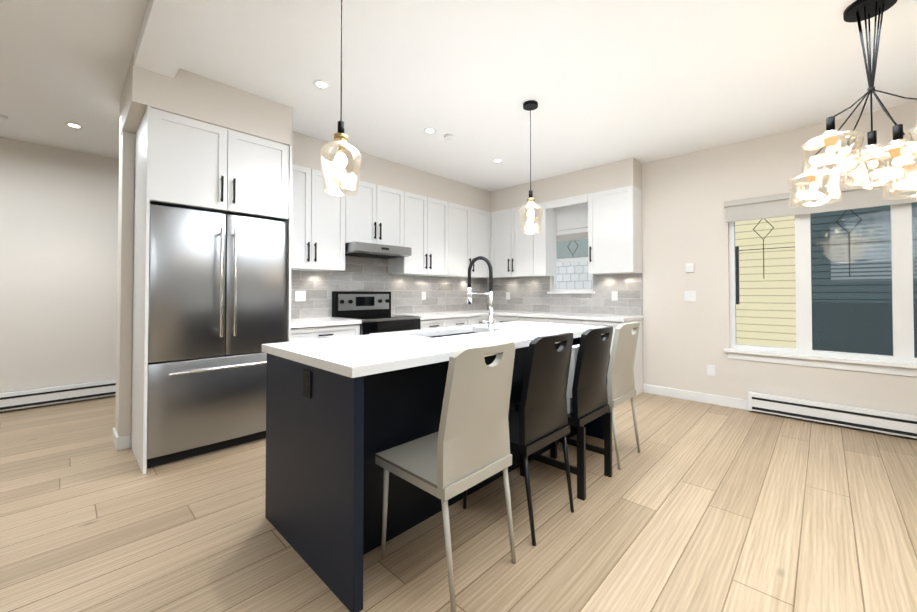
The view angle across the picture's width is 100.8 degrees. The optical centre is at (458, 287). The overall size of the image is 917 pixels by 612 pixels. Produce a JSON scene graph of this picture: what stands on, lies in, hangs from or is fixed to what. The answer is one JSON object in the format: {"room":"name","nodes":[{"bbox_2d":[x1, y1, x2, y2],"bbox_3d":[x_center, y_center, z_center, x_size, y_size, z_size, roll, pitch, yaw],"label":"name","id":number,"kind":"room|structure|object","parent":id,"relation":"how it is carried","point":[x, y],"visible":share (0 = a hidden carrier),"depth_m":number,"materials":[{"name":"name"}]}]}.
{"room":"kitchen","nodes":[
{"label":"kitchen","id":0,"kind":"room"},
{"bbox_2d":[0,137,118,392],"bbox_3d":[-3.724,-0.117,4.735,0.120,2.740,7.960,-1,-1,44],"label":"wall","id":1,"kind":"structure","parent":0,"point":[58,256],"depth_m":4.06,"materials":[{"name":"beige paint"}]},
{"bbox_2d":[0,379,115,410],"bbox_3d":[-4.631,1.130,3.617,0.068,0.180,2.524,-1,-1,44],"label":"baseboard heater","id":2,"kind":"object","parent":1,"relation":"attached to","point":[40,397],"depth_m":3.99,"materials":[{"name":"white metal"}]},
{"bbox_2d":[0,395,115,411],"bbox_3d":[-3.665,1.202,4.678,0.014,0.100,7.930,-1,-1,44],"label":"baseboard","id":3,"kind":"structure","parent":1,"relation":"attached to","point":[112,395],"depth_m":4.04,"materials":[{"name":"white"}]},
{"bbox_2d":[115,99,134,436],"bbox_3d":[-2.634,-0.145,2.998,0.280,2.740,0.070,-1,-1,44],"label":"wall","id":4,"kind":"structure","parent":0,"point":[125,284],"depth_m":2.90,"materials":[{"name":"beige paint"}]},
{"bbox_2d":[113,427,125,450],"bbox_3d":[-2.644,1.175,2.949,0.284,0.100,0.044,-1,-1,44],"label":"baseboard","id":5,"kind":"structure","parent":4,"relation":"attached to","point":[122,442],"depth_m":2.86,"materials":[{"name":"white"}]},
{"bbox_2d":[0,392,916,611],"bbox_3d":[-0.224,1.230,1.413,9.900,0.060,8.260,-1,-1,44],"label":"floor","id":6,"kind":"structure","parent":0,"point":[693,506],"depth_m":1.89,"materials":[{"name":"brown wood"}]},
{"bbox_2d":[131,106,291,473],"bbox_3d":[-1.999,0.017,3.093,0.793,2.420,0.946,-1,-1,44],"label":"cabinet","id":7,"kind":"object","parent":6,"relation":"on","point":[184,162],"visible":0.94,"depth_m":2.76,"materials":[{"name":"white wood"}]},
{"bbox_2d":[147,204,286,467],"bbox_3d":[-1.981,0.339,3.070,0.809,1.775,0.900,-1,-1,44],"label":"fridge","id":8,"kind":"object","parent":6,"relation":"on","point":[217,317],"visible":0.77,"depth_m":2.76,"materials":[{"name":"silver metal"}]},
{"bbox_2d":[291,317,361,340],"bbox_3d":[-1.458,0.782,3.747,0.633,0.910,0.758,-1,-1,44],"label":"base cabinet","id":9,"kind":"object","parent":6,"relation":"on","point":[314,328],"visible":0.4,"depth_m":3.59,"materials":[{"name":"white wood"}]},
{"bbox_2d":[332,291,420,334],"bbox_3d":[-0.907,0.646,4.273,0.692,1.200,0.756,-1,-1,44],"label":"range","id":10,"kind":"object","parent":6,"relation":"on","point":[371,311],"visible":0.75,"depth_m":4.27,"materials":[{"name":"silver metal"}]},
{"bbox_2d":[420,318,452,329],"bbox_3d":[-0.503,0.818,4.762,0.597,0.872,0.506,-1,-1,44],"label":"base cabinet","id":11,"kind":"object","parent":6,"relation":"on","point":[433,320],"depth_m":4.58,"materials":[{"name":"white wood"}]},
{"bbox_2d":[397,310,496,321],"bbox_3d":[0.008,0.371,5.283,0.625,0.038,1.958,-1,-1,44],"label":"countertop","id":12,"kind":"structure","parent":11,"relation":"on","point":[454,314],"depth_m":4.85,"materials":[{"name":"white stone"}]},
{"bbox_2d":[265,335,609,611],"bbox_3d":[0.105,0.783,2.533,0.880,0.870,2.320,-1,-1,44],"label":"kitchen island","id":13,"kind":"object","parent":6,"relation":"on","point":[372,395],"depth_m":1.74,"materials":[{"name":"blue"}]},
{"bbox_2d":[303,369,311,397],"bbox_3d":[-0.663,0.421,1.661,0.070,0.115,0.008,-1,-1,44],"label":"outlet","id":14,"kind":"object","parent":13,"relation":"attached to","point":[307,374],"visible":1,"depth_m":1.65,"materials":[{"name":"black plastic"}]},
{"bbox_2d":[262,321,557,360],"bbox_3d":[-0.064,0.331,2.703,0.440,0.040,2.360,-1,-1,44],"label":"island countertop","id":15,"kind":"structure","parent":13,"relation":"on","point":[286,350],"depth_m":2.16,"materials":[{"name":"white stone"}]},
{"bbox_2d":[422,329,485,336],"bbox_3d":[-0.021,0.434,2.660,0.344,0.192,0.744,-1,-1,44],"label":"sink","id":16,"kind":"object","parent":15,"relation":"in","point":[463,330],"depth_m":2.82,"materials":[{"name":"silver metal"}]},
{"bbox_2d":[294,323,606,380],"bbox_3d":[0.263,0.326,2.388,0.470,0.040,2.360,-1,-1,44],"label":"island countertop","id":17,"kind":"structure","parent":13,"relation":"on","point":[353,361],"depth_m":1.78,"materials":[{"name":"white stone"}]},
{"bbox_2d":[466,256,494,331],"bbox_3d":[0.129,0.043,2.667,0.254,0.532,0.131,-1,-1,44],"label":"faucet","id":18,"kind":"object","parent":17,"relation":"on","point":[469,294],"visible":1,"depth_m":2.62,"materials":[{"name":"silver metal"}]},
{"bbox_2d":[375,342,515,611],"bbox_3d":[-0.040,0.720,1.681,0.525,0.971,0.420,-1,-1,44],"label":"chair","id":19,"kind":"object","parent":6,"relation":"on","point":[466,446],"visible":1,"depth_m":1.51,"materials":[{"name":"beige leather"}]},
{"bbox_2d":[453,318,468,326],"bbox_3d":[-0.211,0.822,5.065,0.597,0.872,0.565,-1,-1,44],"label":"base cabinet","id":20,"kind":"object","parent":6,"relation":"on","point":[456,321],"depth_m":4.89,"materials":[{"name":"white wood"}]},
{"bbox_2d":[469,314,488,324],"bbox_3d":[0.110,0.827,5.355,0.657,0.872,0.528,-1,-1,44],"label":"base cabinet","id":21,"kind":"object","parent":6,"relation":"on","point":[474,319],"depth_m":5.13,"materials":[{"name":"white wood"}]},
{"bbox_2d":[493,314,520,322],"bbox_3d":[0.838,0.827,5.373,0.529,0.872,0.668,-1,-1,44],"label":"base cabinet","id":22,"kind":"object","parent":6,"relation":"on","point":[498,318],"depth_m":5.17,"materials":[{"name":"white wood"}]},
{"bbox_2d":[463,332,573,545],"bbox_3d":[0.331,0.726,2.066,0.525,0.971,0.420,-1,-1,44],"label":"chair","id":23,"kind":"object","parent":6,"relation":"on","point":[538,421],"visible":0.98,"depth_m":1.86,"materials":[{"name":"black leather"}]},
{"bbox_2d":[521,318,540,321],"bbox_3d":[1.169,0.823,5.095,0.565,0.872,0.609,-1,-1,44],"label":"base cabinet","id":24,"kind":"object","parent":6,"relation":"on","point":[522,319],"depth_m":4.90,"materials":[{"name":"white wood"}]},
{"bbox_2d":[541,318,576,323],"bbox_3d":[1.494,0.818,4.783,0.565,0.872,0.609,-1,-1,44],"label":"base cabinet","id":25,"kind":"object","parent":6,"relation":"on","point":[549,320],"depth_m":4.60,"materials":[{"name":"white wood"}]},
{"bbox_2d":[515,326,612,500],"bbox_3d":[0.702,0.732,2.452,0.525,0.970,0.420,-1,-1,44],"label":"chair","id":26,"kind":"object","parent":6,"relation":"on","point":[586,397],"visible":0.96,"depth_m":2.26,"materials":[{"name":"black leather"},{"name":"black metal"}]},
{"bbox_2d":[558,322,639,469],"bbox_3d":[1.056,0.738,2.833,0.525,0.971,0.420,-1,-1,44],"label":"chair","id":27,"kind":"object","parent":6,"relation":"on","point":[621,389],"visible":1,"depth_m":2.61,"materials":[{"name":"beige leather"}]},
{"bbox_2d":[577,318,643,402],"bbox_3d":[1.800,0.813,4.487,0.517,0.872,0.609,-1,-1,44],"label":"base cabinet","id":28,"kind":"object","parent":6,"relation":"on","point":[638,362],"depth_m":4.41,"materials":[{"name":"white"}]},
{"bbox_2d":[497,310,643,321],"bbox_3d":[1.341,0.365,4.922,1.796,0.038,0.630,-1,-1,44],"label":"countertop","id":29,"kind":"structure","parent":28,"relation":"on","point":[524,314],"depth_m":4.60,"materials":[{"name":"white stone"}]},
{"bbox_2d":[0,0,916,191],"bbox_3d":[-0.224,-1.589,1.458,9.900,0.100,8.260,-1,-1,44],"label":"ceiling","id":30,"kind":"structure","parent":0,"point":[601,82],"depth_m":2.67,"materials":[{"name":"white paint"}]},
{"bbox_2d":[0,115,7,119],"bbox_3d":[-4.029,-1.499,3.343,0.080,0.020,0.080,-1,-1,44],"label":"smoke detector","id":31,"kind":"object","parent":30,"relation":"attached to","point":[2,117],"visible":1,"depth_m":3.35,"materials":[{"name":"white plastic"}]},
{"bbox_2d":[65,122,83,128],"bbox_3d":[-3.573,-1.503,3.529,0.124,0.006,0.124,-1,-1,44],"label":"recessed light","id":32,"kind":"object","parent":30,"relation":"in","point":[74,125],"visible":0.98,"depth_m":3.52,"materials":[{"name":"white"}]},
{"bbox_2d":[134,0,213,77],"bbox_3d":[0.455,-1.518,0.143,6.900,0.084,0.210,-1,-1,44],"label":"ceiling beam","id":33,"kind":"structure","parent":30,"relation":"attached to","point":[169,31],"depth_m":2.16,"materials":[{"name":"white paint"}]},
{"bbox_2d":[313,80,330,88],"bbox_3d":[-1.021,-1.514,2.835,0.124,0.006,0.124,-1,-1,44],"label":"recessed light","id":34,"kind":"object","parent":30,"relation":"in","point":[321,84],"visible":1,"depth_m":2.83,"materials":[{"name":"white"}]},
{"bbox_2d":[319,0,361,195],"bbox_3d":[-0.579,-1.000,1.873,0.200,1.064,0.200,-1,-1,44],"label":"pendant light","id":35,"kind":"object","parent":30,"relation":"hanging from","point":[332,185],"visible":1,"depth_m":1.84,"materials":[{"name":"glass"}]},
{"bbox_2d":[120,52,641,211],"bbox_3d":[-0.231,-1.343,3.783,2.420,0.319,4.515,-1,-1,44],"label":"soffit","id":36,"kind":"structure","parent":30,"relation":"attached to","point":[187,94],"depth_m":3.70,"materials":[{"name":"beige paint"}]},
{"bbox_2d":[424,128,435,133],"bbox_3d":[-0.273,-1.501,3.641,0.124,0.006,0.124,-1,-1,44],"label":"recessed light","id":37,"kind":"object","parent":30,"relation":"in","point":[430,130],"visible":1,"depth_m":3.63,"materials":[{"name":"white"}]},
{"bbox_2d":[444,134,452,140],"bbox_3d":[-0.098,-1.487,3.764,0.090,0.030,0.090,-1,-1,44],"label":"smoke detector","id":38,"kind":"object","parent":30,"relation":"attached to","point":[448,137],"visible":1,"depth_m":3.74,"materials":[{"name":"white plastic"}]},
{"bbox_2d":[492,159,502,162],"bbox_3d":[0.462,-1.488,4.461,0.124,0.006,0.124,-1,-1,44],"label":"recessed light","id":39,"kind":"object","parent":30,"relation":"in","point":[497,160],"visible":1,"depth_m":4.45,"materials":[{"name":"white"}]},
{"bbox_2d":[518,100,542,233],"bbox_3d":[0.593,-0.980,3.119,0.200,1.064,0.200,-1,-1,44],"label":"pendant light","id":40,"kind":"object","parent":30,"relation":"hanging from","point":[529,105],"visible":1,"depth_m":3.08,"materials":[{"name":"glass"}]},
{"bbox_2d":[787,0,916,206],"bbox_3d":[2.219,-1.015,2.040,0.702,1.029,0.693,-1,-1,44],"label":"chandelier","id":41,"kind":"object","parent":30,"relation":"hanging from","point":[852,156],"visible":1,"depth_m":2.02,"materials":[{"name":"glass"}]},
{"bbox_2d":[550,102,916,415],"bbox_3d":[2.554,-0.124,4.320,9.700,2.740,0.150,-1,-1,44],"label":"wall","id":42,"kind":"structure","parent":0,"point":[684,198],"depth_m":4.05,"materials":[{"name":"beige paint"}]},
{"bbox_2d":[491,206,534,277],"bbox_3d":[0.862,-0.653,5.643,0.780,1.000,0.296,-1,-1,44],"label":"upper cabinet","id":43,"kind":"object","parent":42,"relation":"attached to","point":[512,251],"depth_m":5.53,"materials":[{"name":"white wood"}]},
{"bbox_2d":[535,201,558,276],"bbox_3d":[1.191,-0.658,5.326,0.248,1.000,0.296,-1,-1,44],"label":"upper cabinet","id":44,"kind":"object","parent":42,"relation":"attached to","point":[545,241],"depth_m":5.20,"materials":[{"name":"white wood"}]},
{"bbox_2d":[547,291,594,293],"bbox_3d":[1.543,0.071,5.200,0.700,0.029,0.080,-1,-1,44],"label":"window sill","id":45,"kind":"structure","parent":42,"relation":"attached to","point":[581,292],"depth_m":5.12,"materials":[{"name":"white"}]},
{"bbox_2d":[556,202,587,230],"bbox_3d":[1.531,-0.669,5.206,0.790,0.980,0.004,-1,-1,44],"label":"window blind","id":46,"kind":"object","parent":42,"relation":"attached to","point":[574,216],"visible":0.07,"depth_m":5.18,"materials":[{"name":"white fabric"}]},
{"bbox_2d":[552,240,592,291],"bbox_3d":[1.588,-0.369,5.253,0.640,0.860,0.070,-1,-1,44],"label":"window","id":47,"kind":"structure","parent":42,"relation":"in","point":[568,260],"depth_m":5.26,"materials":[{"name":"white"}]},
{"bbox_2d":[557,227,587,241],"bbox_3d":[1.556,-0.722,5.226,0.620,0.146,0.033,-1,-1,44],"label":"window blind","id":48,"kind":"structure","parent":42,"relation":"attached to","point":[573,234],"depth_m":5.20,"materials":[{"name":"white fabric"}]},
{"bbox_2d":[587,185,641,274],"bbox_3d":[1.907,-0.669,4.637,0.541,1.000,0.296,-1,-1,44],"label":"upper cabinet","id":49,"kind":"object","parent":42,"relation":"attached to","point":[614,231],"depth_m":4.51,"materials":[{"name":"white wood"}]},
{"bbox_2d":[684,291,695,300],"bbox_3d":[2.563,0.095,4.197,0.115,0.115,0.008,-1,-1,44],"label":"light switch","id":50,"kind":"object","parent":42,"relation":"attached to","point":[689,295],"visible":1,"depth_m":4.20,"materials":[{"name":"white plastic"}]},
{"bbox_2d":[686,263,693,272],"bbox_3d":[2.556,-0.216,4.194,0.080,0.100,0.030,-1,-1,44],"label":"thermostat","id":51,"kind":"object","parent":42,"relation":"attached to","point":[689,267],"visible":1,"depth_m":4.18,"materials":[{"name":"white plastic"}]},
{"bbox_2d":[707,365,714,375],"bbox_3d":[2.697,0.887,4.056,0.075,0.115,0.008,-1,-1,44],"label":"outlet","id":52,"kind":"object","parent":42,"relation":"attached to","point":[710,370],"visible":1,"depth_m":4.05,"materials":[{"name":"white plastic"}]},
{"bbox_2d":[643,384,916,438],"bbox_3d":[4.087,1.171,2.710,5.227,0.100,0.014,-1,-1,44],"label":"baseboard","id":53,"kind":"structure","parent":42,"relation":"attached to","point":[658,390],"depth_m":4.10,"materials":[{"name":"white"}]},
{"bbox_2d":[724,348,916,376],"bbox_3d":[3.609,0.676,3.190,2.270,0.104,0.095,-1,-1,44],"label":"window sill","id":54,"kind":"structure","parent":42,"relation":"attached to","point":[877,366],"depth_m":3.43,"materials":[{"name":"white"}]},
{"bbox_2d":[729,203,916,362],"bbox_3d":[3.663,-0.105,3.259,2.190,1.470,0.060,-1,-1,44],"label":"window","id":55,"kind":"structure","parent":42,"relation":"in","point":[903,313],"depth_m":3.44,"materials":[{"name":"white"}]},
{"bbox_2d":[724,177,916,222],"bbox_3d":[3.584,-0.794,3.180,2.240,0.215,0.071,-1,-1,44],"label":"window blind","id":56,"kind":"object","parent":55,"relation":"attached to","point":[767,206],"visible":0.7,"depth_m":3.56,"materials":[{"name":"grey fabric"}]},
{"bbox_2d":[748,391,916,437],"bbox_3d":[3.765,1.120,2.963,2.404,0.180,0.068,-1,-1,44],"label":"baseboard heater","id":57,"kind":"object","parent":42,"relation":"attached to","point":[899,424],"visible":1,"depth_m":3.34,"materials":[{"name":"white metal"}]},
{"bbox_3d":[-1.124,-0.118,4.674,0.130,2.740,4.440,-1,-1,44],"label":"wall","id":58,"kind":"structure","parent":0,"visible":0},
{"bbox_2d":[291,164,350,271],"bbox_3d":[-1.557,-0.680,3.899,0.327,1.000,0.807,-1,-1,44],"label":"upper cabinet","id":59,"kind":"object","parent":58,"relation":"attached to","point":[321,221],"depth_m":3.82,"materials":[{"name":"white wood"}]},
{"bbox_2d":[351,180,406,246],"bbox_3d":[-1.046,-0.822,4.431,0.327,0.700,0.780,-1,-1,44],"label":"upper cabinet","id":60,"kind":"object","parent":58,"relation":"attached to","point":[378,212],"depth_m":4.33,"materials":[{"name":"white wood"}]},
{"bbox_2d":[345,241,410,258],"bbox_3d":[-0.986,-0.415,4.366,0.494,0.108,0.744,-1,-1,44],"label":"range hood","id":61,"kind":"object","parent":60,"relation":"attached to","point":[364,249],"visible":0.83,"depth_m":4.20,"materials":[{"name":"silver metal"}]},
{"bbox_2d":[291,256,486,318],"bbox_3d":[-0.745,-0.061,4.968,0.008,0.835,3.490,-1,-1,44],"label":"backsplash","id":62,"kind":"structure","parent":58,"relation":"attached to","point":[366,274],"depth_m":4.77,"materials":[{"name":"tile"}]},
{"bbox_2d":[295,291,305,301],"bbox_3d":[-1.665,0.091,3.998,0.008,0.115,0.115,-1,-1,44],"label":"light switch","id":63,"kind":"object","parent":62,"relation":"attached to","point":[300,296],"visible":1,"depth_m":3.99,"materials":[{"name":"white plastic"}]},
{"bbox_2d":[422,292,425,299],"bbox_3d":[-0.478,0.116,5.230,0.008,0.115,0.075,-1,-1,44],"label":"electrical outlet","id":64,"kind":"object","parent":62,"relation":"attached to","point":[423,295],"visible":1,"depth_m":5.23,"materials":[{"name":"white plastic"}]},
{"bbox_2d":[388,192,450,275],"bbox_3d":[-0.516,-0.663,4.980,0.327,1.000,0.865,-1,-1,44],"label":"upper cabinet","id":65,"kind":"object","parent":58,"relation":"attached to","point":[440,238],"depth_m":4.86,"materials":[{"name":"white wood"}]},
{"bbox_2d":[447,203,490,277],"bbox_3d":[0.047,-0.654,5.565,0.327,1.000,0.989,-1,-1,44],"label":"upper cabinet","id":66,"kind":"object","parent":58,"relation":"attached to","point":[470,227],"depth_m":5.45,"materials":[{"name":"white wood"}]},
{"bbox_2d":[487,273,642,315],"bbox_3d":[1.339,0.093,5.377,2.400,0.540,0.008,-1,-1,44],"label":"backsplash","id":67,"kind":"structure","parent":58,"relation":"attached to","point":[530,294],"depth_m":5.16,"materials":[{"name":"tile"}]},
{"bbox_2d":[506,292,509,299],"bbox_3d":[0.771,0.132,5.911,0.075,0.115,0.008,-1,-1,44],"label":"electrical outlet","id":68,"kind":"object","parent":67,"relation":"attached to","point":[507,295],"visible":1,"depth_m":5.91,"materials":[{"name":"white plastic"}]},
{"bbox_2d":[612,291,617,300],"bbox_3d":[1.960,0.109,4.767,0.075,0.115,0.008,-1,-1,44],"label":"electrical outlet","id":69,"kind":"object","parent":67,"relation":"attached to","point":[614,295],"visible":1,"depth_m":4.76,"materials":[{"name":"white plastic"}]},
{"label":"outside","id":70,"kind":"structure","parent":0,"visible":0},
{"bbox_2d":[556,239,591,288],"bbox_3d":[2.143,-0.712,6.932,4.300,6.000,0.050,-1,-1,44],"label":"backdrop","id":71,"kind":"structure","parent":70,"point":[572,276],"depth_m":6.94,"materials":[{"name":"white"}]},
{"bbox_2d":[735,202,916,357],"bbox_3d":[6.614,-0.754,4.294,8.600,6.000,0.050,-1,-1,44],"label":"window glass","id":72,"kind":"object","parent":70,"point":[783,293],"depth_m":5.48,"materials":[{"name":"clear glass"}]}
]}

